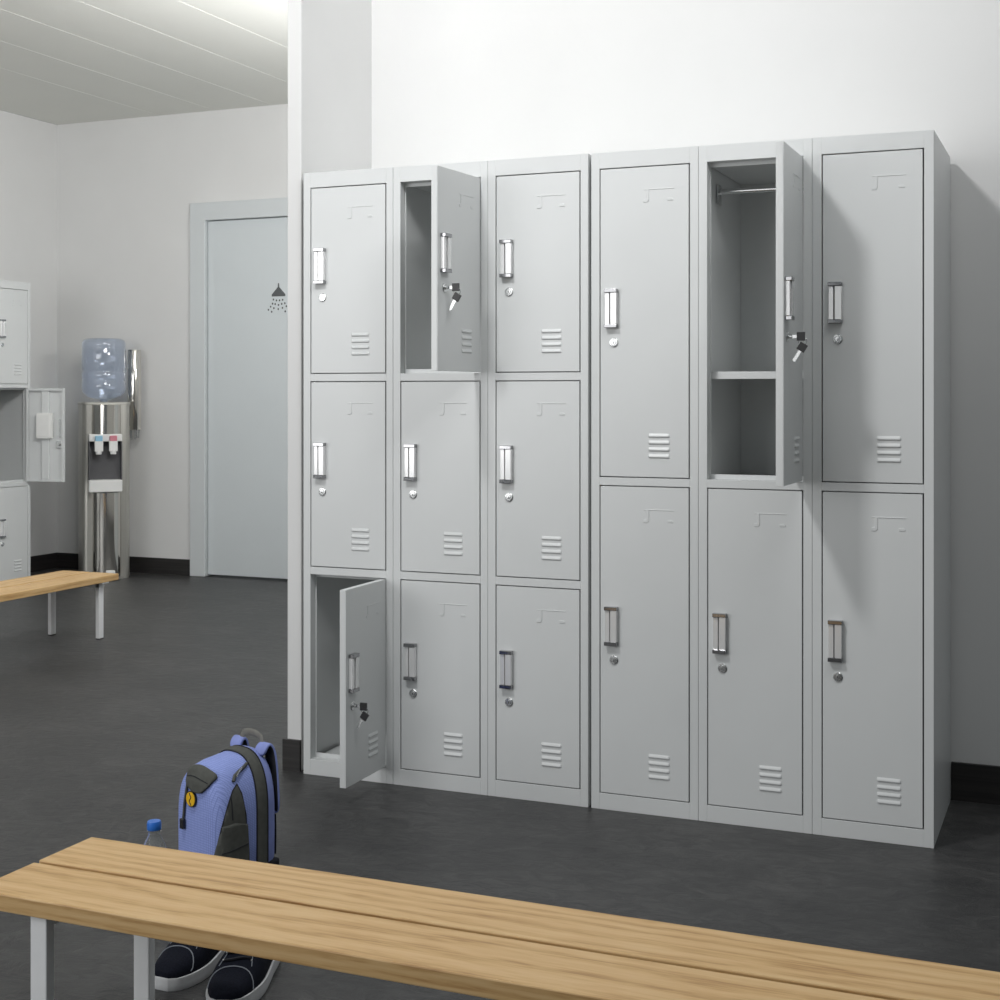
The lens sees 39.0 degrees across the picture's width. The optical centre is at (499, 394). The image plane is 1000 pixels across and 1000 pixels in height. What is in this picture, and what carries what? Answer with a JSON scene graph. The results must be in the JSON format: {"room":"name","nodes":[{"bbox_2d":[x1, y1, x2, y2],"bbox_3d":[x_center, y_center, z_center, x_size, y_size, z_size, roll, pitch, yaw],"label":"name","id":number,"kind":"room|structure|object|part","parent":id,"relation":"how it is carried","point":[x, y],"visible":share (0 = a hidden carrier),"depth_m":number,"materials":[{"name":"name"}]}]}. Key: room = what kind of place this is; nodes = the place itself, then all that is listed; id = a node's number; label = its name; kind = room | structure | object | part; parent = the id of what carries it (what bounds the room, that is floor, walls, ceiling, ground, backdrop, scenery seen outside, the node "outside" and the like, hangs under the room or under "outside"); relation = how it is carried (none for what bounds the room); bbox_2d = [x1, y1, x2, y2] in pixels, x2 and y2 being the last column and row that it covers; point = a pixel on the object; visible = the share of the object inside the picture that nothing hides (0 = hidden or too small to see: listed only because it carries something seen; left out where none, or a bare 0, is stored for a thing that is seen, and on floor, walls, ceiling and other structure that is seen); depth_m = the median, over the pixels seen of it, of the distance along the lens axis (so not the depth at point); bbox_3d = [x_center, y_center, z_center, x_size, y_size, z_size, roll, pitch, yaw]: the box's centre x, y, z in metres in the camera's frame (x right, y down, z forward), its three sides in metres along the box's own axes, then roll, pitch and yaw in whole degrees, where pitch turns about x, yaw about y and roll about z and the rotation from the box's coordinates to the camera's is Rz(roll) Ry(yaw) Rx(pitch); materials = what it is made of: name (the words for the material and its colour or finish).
{"room":"changing room","nodes":[
{"label":"changing room","id":0,"kind":"room"},
{"bbox_2d":[0,110,56,555],"bbox_3d":[-4.568,-0.319,5.459,0.100,2.910,8.550,0,0,23],"label":"wall","id":1,"kind":"structure","parent":0,"point":[28,146],"depth_m":9.11,"materials":[{"name":"paint"}]},
{"bbox_2d":[30,553,56,571],"bbox_3d":[-4.538,1.086,5.386,0.012,0.100,8.438,0,0,23],"label":"baseboard","id":2,"kind":"structure","parent":1,"relation":"attached to","point":[45,561],"depth_m":9.15,"materials":[{"name":"black plastic"}]},
{"bbox_2d":[0,0,287,124],"bbox_3d":[-2.184,-1.799,5.818,4.022,0.050,5.850,0,0,23],"label":"ceiling","id":3,"kind":"structure","parent":0,"point":[62,61],"depth_m":7.44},
{"bbox_2d":[57,104,287,558],"bbox_3d":[-1.042,-0.319,8.565,4.011,2.910,0.100,0,0,23],"label":"wall","id":4,"kind":"structure","parent":0,"point":[126,188],"depth_m":9.01,"materials":[{"name":"paint"}]},
{"bbox_2d":[56,552,189,575],"bbox_3d":[-2.426,1.086,9.083,1.056,0.100,0.012,0,0,23],"label":"baseboard","id":5,"kind":"structure","parent":4,"relation":"attached to","point":[170,566],"depth_m":8.99,"materials":[{"name":"black plastic"}]},
{"bbox_2d":[190,197,287,576],"bbox_3d":[-1.373,-0.032,8.685,1.194,2.336,0.114,0,0,23],"label":"trim","id":6,"kind":"structure","parent":4,"relation":"attached to","point":[201,214],"depth_m":8.84,"materials":[{"name":"paint"}]},
{"bbox_2d":[208,217,287,578],"bbox_3d":[-1.389,0.020,8.648,0.962,2.208,0.104,0,0,23],"label":"door","id":7,"kind":"structure","parent":4,"relation":"in","point":[248,258],"depth_m":8.73,"materials":[{"name":"paint"}]},
{"bbox_2d":[282,0,371,771],"bbox_3d":[0.093,-1.164,6.001,0.060,4.600,3.755,0,0,23],"label":"wall","id":8,"kind":"structure","parent":0,"point":[330,41],"depth_m":4.28,"materials":[{"name":"paint"}]},
{"bbox_2d":[0,568,999,999],"bbox_3d":[-0.130,1.161,3.279,9.970,0.050,9.150,0,0,23],"label":"floor","id":9,"kind":"structure","parent":0,"point":[100,738],"depth_m":3.71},
{"bbox_2d":[0,280,64,580],"bbox_3d":[-3.045,0.236,8.047,0.701,1.800,0.959,0,0,23],"label":"locker","id":10,"kind":"object","parent":9,"relation":"on","point":[32,420],"visible":0.97,"depth_m":8.33,"materials":[{"name":"metal"}]},
{"bbox_3d":[-2.873,-0.383,8.172,0.017,0.106,0.036,0,0,23],"label":"handle","id":11,"kind":"part","parent":10,"relation":"part of","materials":[{"name":"silver metal"}]},
{"bbox_3d":[-2.873,0.772,8.172,0.017,0.106,0.036,0,0,23],"label":"handle","id":12,"kind":"part","parent":10,"relation":"part of","materials":[{"name":"silver metal"}]},
{"bbox_3d":[-2.854,-0.341,8.262,0.022,0.551,0.248,0,0,23],"label":"door","id":13,"kind":"part","parent":10,"relation":"part of","materials":[{"name":"paint"}]},
{"bbox_3d":[-2.854,0.813,8.262,0.022,0.547,0.248,0,0,23],"label":"door","id":14,"kind":"part","parent":10,"relation":"part of","materials":[{"name":"paint"}]},
{"bbox_3d":[-2.679,0.237,8.337,0.248,0.549,0.022,0,0,15],"label":"door","id":15,"kind":"part","parent":10,"relation":"part of","materials":[{"name":"paint"}]},
{"bbox_2d":[0,570,118,639],"bbox_3d":[-2.329,0.989,5.792,0.325,0.295,2.000,0,0,23],"label":"bench","id":16,"kind":"object","parent":9,"relation":"on","point":[50,583],"visible":1,"depth_m":6.49,"materials":[{"name":"brown wood"}]},
{"bbox_3d":[-2.119,1.004,6.684,0.020,0.257,0.034,0,0,23],"label":"leg","id":17,"kind":"part","parent":16,"relation":"part of","materials":[{"name":"grey metal"}]},
{"bbox_3d":[-1.863,1.004,6.578,0.020,0.257,0.034,0,0,23],"label":"leg","id":18,"kind":"part","parent":16,"relation":"part of","materials":[{"name":"grey metal"}]},
{"bbox_2d":[78,350,140,577],"bbox_3d":[-2.420,0.426,8.813,0.380,1.420,0.383,0,0,-22],"label":"water dispenser","id":19,"kind":"object","parent":9,"relation":"on","point":[104,428],"visible":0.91,"depth_m":8.68,"materials":[{"name":"silver metal"}]},
{"bbox_2d":[94,436,102,454],"bbox_3d":[-2.445,0.307,8.614,0.054,0.114,0.054,0,0,23],"label":"tap","id":20,"kind":"object","parent":19,"relation":"on","point":[98,440],"depth_m":8.60,"materials":[{"name":"white plastic"}]},
{"bbox_2d":[81,338,125,401],"bbox_3d":[-2.477,-0.153,8.840,0.269,0.398,0.269,0,0,23],"label":"water jug","id":21,"kind":"object","parent":19,"relation":"on","point":[103,360],"visible":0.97,"depth_m":8.73,"materials":[{"name":"blue plastic"}]},
{"bbox_3d":[-2.478,0.053,8.842,0.296,0.015,0.285,0,0,-22],"label":"plate","id":22,"kind":"part","parent":19,"relation":"part of","materials":[{"name":"silver metal"}]},
{"bbox_3d":[-2.424,0.264,8.677,0.198,0.045,0.074,0,0,-22],"label":"tap panel","id":23,"kind":"part","parent":19,"relation":"part of","materials":[{"name":"white plastic"}]},
{"bbox_2d":[88,479,121,492],"bbox_3d":[-2.424,0.558,8.675,0.198,0.075,0.078,0,0,-22],"label":"drip tray","id":24,"kind":"object","parent":19,"relation":"on","point":[94,485],"depth_m":8.64,"materials":[{"name":"white plastic"}]},
{"bbox_2d":[109,436,117,453],"bbox_3d":[-2.365,0.307,8.647,0.054,0.114,0.054,0,0,23],"label":"tap","id":25,"kind":"object","parent":19,"relation":"on","point":[113,440],"depth_m":8.63,"materials":[{"name":"white plastic"}]},
{"bbox_2d":[143,819,166,847],"bbox_3d":[-0.756,1.034,3.091,0.060,0.205,0.060,0,0,23],"label":"water bottle","id":26,"kind":"object","parent":9,"relation":"on","point":[154,838],"visible":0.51,"depth_m":3.08,"materials":[{"name":"clear plastic"}]},
{"bbox_2d":[155,942,224,991],"bbox_3d":[-0.593,1.075,2.826,0.106,0.122,0.285,0,0,24],"label":"sneaker","id":27,"kind":"object","parent":9,"relation":"on","point":[179,966],"visible":0.38,"depth_m":2.72,"materials":[{"name":"black fabric"}]},
{"bbox_2d":[178,728,279,864],"bbox_3d":[-0.655,0.976,3.392,0.196,0.320,0.202,0,0,42],"label":"backpack","id":28,"kind":"object","parent":9,"relation":"on","point":[229,800],"visible":0.87,"depth_m":3.34,"materials":[{"name":"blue fabric"}]},
{"bbox_3d":[-0.745,0.960,3.347,0.020,0.096,0.007,0,0,27],"label":"cord","id":29,"kind":"part","parent":28,"relation":"part of","materials":[{"name":"fabric"}]},
{"bbox_3d":[-0.628,1.019,3.300,0.085,0.211,0.020,0,0,-35],"label":"panel","id":30,"kind":"part","parent":28,"relation":"part of","materials":[{"name":"fabric"}]},
{"bbox_3d":[-0.607,0.840,3.453,0.097,0.050,0.011,0,0,42],"label":"grab handle","id":31,"kind":"part","parent":28,"relation":"part of","materials":[{"name":"grey fabric"}]},
{"bbox_3d":[-0.604,1.124,3.442,0.170,0.024,0.037,0,0,42],"label":"panel","id":32,"kind":"part","parent":28,"relation":"part of","materials":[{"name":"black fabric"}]},
{"bbox_2d":[206,951,279,999],"bbox_3d":[-0.495,1.075,2.735,0.106,0.122,0.285,0,0,2],"label":"sneaker","id":33,"kind":"object","parent":9,"relation":"on","point":[235,976],"visible":0.48,"depth_m":2.65,"materials":[{"name":"black fabric"}]},
{"bbox_2d":[304,154,590,806],"bbox_3d":[-0.134,0.236,4.158,0.902,1.800,0.701,0,0,23],"label":"locker","id":34,"kind":"object","parent":9,"relation":"on","point":[447,306],"visible":0.99,"depth_m":4.03,"materials":[{"name":"metal"}]},
{"bbox_3d":[-0.537,-0.383,4.207,0.036,0.106,0.017,0,0,23],"label":"handle","id":35,"kind":"part","parent":34,"relation":"part of","materials":[{"name":"silver metal"}]},
{"bbox_3d":[-0.537,0.196,4.207,0.036,0.106,0.017,0,0,23],"label":"handle","id":36,"kind":"part","parent":34,"relation":"part of","materials":[{"name":"silver metal"}]},
{"bbox_3d":[-0.447,-0.341,4.187,0.248,0.551,0.022,0,0,23],"label":"door","id":37,"kind":"part","parent":34,"relation":"part of","materials":[{"name":"paint"}]},
{"bbox_3d":[-0.447,0.237,4.187,0.248,0.549,0.022,0,0,23],"label":"door","id":38,"kind":"part","parent":34,"relation":"part of","materials":[{"name":"paint"}]},
{"bbox_3d":[-0.405,0.772,3.928,0.017,0.106,0.036,0,0,22],"label":"handle","id":39,"kind":"part","parent":34,"relation":"part of","materials":[{"name":"silver metal"}]},
{"bbox_3d":[-0.387,0.813,4.018,0.022,0.547,0.248,0,0,22],"label":"door","id":40,"kind":"part","parent":34,"relation":"part of","materials":[{"name":"paint"}]},
{"bbox_3d":[-0.260,0.196,4.091,0.036,0.106,0.017,0,0,23],"label":"handle","id":41,"kind":"part","parent":34,"relation":"part of","materials":[{"name":"silver metal"}]},
{"bbox_3d":[-0.260,0.772,4.091,0.036,0.106,0.017,0,0,23],"label":"handle","id":42,"kind":"part","parent":34,"relation":"part of","materials":[{"name":"silver metal"}]},
{"bbox_3d":[-0.170,0.237,4.072,0.248,0.549,0.022,0,0,23],"label":"door","id":43,"kind":"part","parent":34,"relation":"part of","materials":[{"name":"paint"}]},
{"bbox_3d":[-0.170,0.813,4.072,0.248,0.547,0.022,0,0,23],"label":"door","id":44,"kind":"part","parent":34,"relation":"part of","materials":[{"name":"paint"}]},
{"bbox_3d":[-0.145,-0.383,3.819,0.017,0.106,0.036,0,0,27],"label":"handle","id":45,"kind":"part","parent":34,"relation":"part of","materials":[{"name":"silver metal"}]},
{"bbox_3d":[-0.119,-0.341,3.908,0.022,0.551,0.248,0,0,27],"label":"door","id":46,"kind":"part","parent":34,"relation":"part of","materials":[{"name":"paint"}]},
{"bbox_3d":[0.017,-0.383,3.975,0.036,0.106,0.017,0,0,23],"label":"handle","id":47,"kind":"part","parent":34,"relation":"part of","materials":[{"name":"silver metal"}]},
{"bbox_3d":[0.017,0.196,3.975,0.036,0.106,0.017,0,0,23],"label":"handle","id":48,"kind":"part","parent":34,"relation":"part of","materials":[{"name":"silver metal"}]},
{"bbox_3d":[0.017,0.772,3.975,0.036,0.106,0.017,0,0,23],"label":"handle","id":49,"kind":"part","parent":34,"relation":"part of","materials":[{"name":"silver metal"}]},
{"bbox_3d":[0.107,-0.341,3.956,0.248,0.551,0.022,0,0,23],"label":"door","id":50,"kind":"part","parent":34,"relation":"part of","materials":[{"name":"paint"}]},
{"bbox_3d":[0.107,0.237,3.956,0.248,0.549,0.022,0,0,23],"label":"door","id":51,"kind":"part","parent":34,"relation":"part of","materials":[{"name":"paint"}]},
{"bbox_3d":[0.107,0.813,3.956,0.248,0.547,0.022,0,0,23],"label":"door","id":52,"kind":"part","parent":34,"relation":"part of","materials":[{"name":"paint"}]},
{"bbox_2d":[0,837,999,999],"bbox_3d":[0.160,0.986,2.118,2.150,0.300,0.308,0,0,23],"label":"bench","id":53,"kind":"object","parent":9,"relation":"on","point":[489,947],"visible":1,"depth_m":2.20,"materials":[{"name":"brown wood"}]},
{"bbox_3d":[-0.769,1.001,2.374,0.034,0.262,0.020,0,0,23],"label":"leg","id":54,"kind":"part","parent":53,"relation":"part of","materials":[{"name":"grey metal"}]},
{"bbox_3d":[-0.658,1.001,2.614,0.034,0.262,0.020,0,0,23],"label":"leg","id":55,"kind":"part","parent":53,"relation":"part of","materials":[{"name":"grey metal"}]},
{"bbox_2d":[591,130,949,848],"bbox_3d":[0.708,0.236,3.806,0.905,1.800,0.701,0,0,23],"label":"locker","id":56,"kind":"object","parent":9,"relation":"on","point":[770,320],"visible":1,"depth_m":3.71,"materials":[{"name":"metal"}]},
{"bbox_3d":[0.303,-0.236,3.856,0.036,0.106,0.017,0,0,23],"label":"handle","id":57,"kind":"part","parent":56,"relation":"part of","materials":[{"name":"silver metal"}]},
{"bbox_3d":[0.303,0.631,3.856,0.036,0.106,0.017,0,0,23],"label":"handle","id":58,"kind":"part","parent":56,"relation":"part of","materials":[{"name":"silver metal"}]},
{"bbox_3d":[0.393,-0.197,3.836,0.248,0.840,0.022,0,0,23],"label":"door","id":59,"kind":"part","parent":56,"relation":"part of","materials":[{"name":"paint"}]},
{"bbox_3d":[0.393,0.670,3.836,0.248,0.839,0.022,0,0,23],"label":"door","id":60,"kind":"part","parent":56,"relation":"part of","materials":[{"name":"paint"}]},
{"bbox_3d":[0.581,0.631,3.740,0.036,0.106,0.017,0,0,23],"label":"handle","id":61,"kind":"part","parent":56,"relation":"part of","materials":[{"name":"silver metal"}]},
{"bbox_2d":[711,371,775,378],"bbox_3d":[0.762,-0.052,3.937,0.276,0.020,0.406,0,0,23],"label":"shelf","id":62,"kind":"object","parent":56,"relation":"attached to","point":[714,374],"depth_m":3.76,"materials":[{"name":"metal"}]},
{"bbox_3d":[0.734,-0.562,3.869,0.268,0.016,0.016,0,0,23],"label":"hanging rail","id":63,"kind":"part","parent":56,"relation":"part of","materials":[{"name":"silver metal"}]},
{"bbox_3d":[0.671,0.670,3.720,0.248,0.839,0.022,0,0,23],"label":"door","id":64,"kind":"part","parent":56,"relation":"part of","materials":[{"name":"paint"}]},
{"bbox_3d":[0.729,-0.197,3.552,0.022,0.840,0.248,0,0,23],"label":"door","id":65,"kind":"part","parent":56,"relation":"part of","materials":[{"name":"paint"}]},
{"bbox_3d":[0.710,-0.236,3.462,0.017,0.106,0.036,0,0,23],"label":"handle","id":66,"kind":"part","parent":56,"relation":"part of","materials":[{"name":"silver metal"}]},
{"bbox_3d":[0.859,-0.236,3.623,0.036,0.106,0.017,0,0,23],"label":"handle","id":67,"kind":"part","parent":56,"relation":"part of","materials":[{"name":"silver metal"}]},
{"bbox_3d":[0.859,0.631,3.623,0.036,0.106,0.017,0,0,23],"label":"handle","id":68,"kind":"part","parent":56,"relation":"part of","materials":[{"name":"silver metal"}]},
{"bbox_3d":[0.949,-0.197,3.603,0.248,0.840,0.022,0,0,23],"label":"door","id":69,"kind":"part","parent":56,"relation":"part of","materials":[{"name":"paint"}]},
{"bbox_3d":[0.949,0.670,3.603,0.248,0.839,0.022,0,0,23],"label":"door","id":70,"kind":"part","parent":56,"relation":"part of","materials":[{"name":"paint"}]},
{"bbox_2d":[372,0,999,798],"bbox_3d":[2.269,-1.164,3.611,5.799,4.600,0.100,0,0,23],"label":"wall","id":71,"kind":"structure","parent":0,"point":[454,81],"depth_m":4.17,"materials":[{"name":"paint"}]},
{"bbox_2d":[951,761,999,804],"bbox_3d":[3.095,1.083,3.205,3.962,0.105,0.012,0,0,23],"label":"baseboard","id":72,"kind":"structure","parent":71,"relation":"attached to","point":[970,782],"depth_m":3.94,"materials":[{"name":"black plastic"}]}
]}

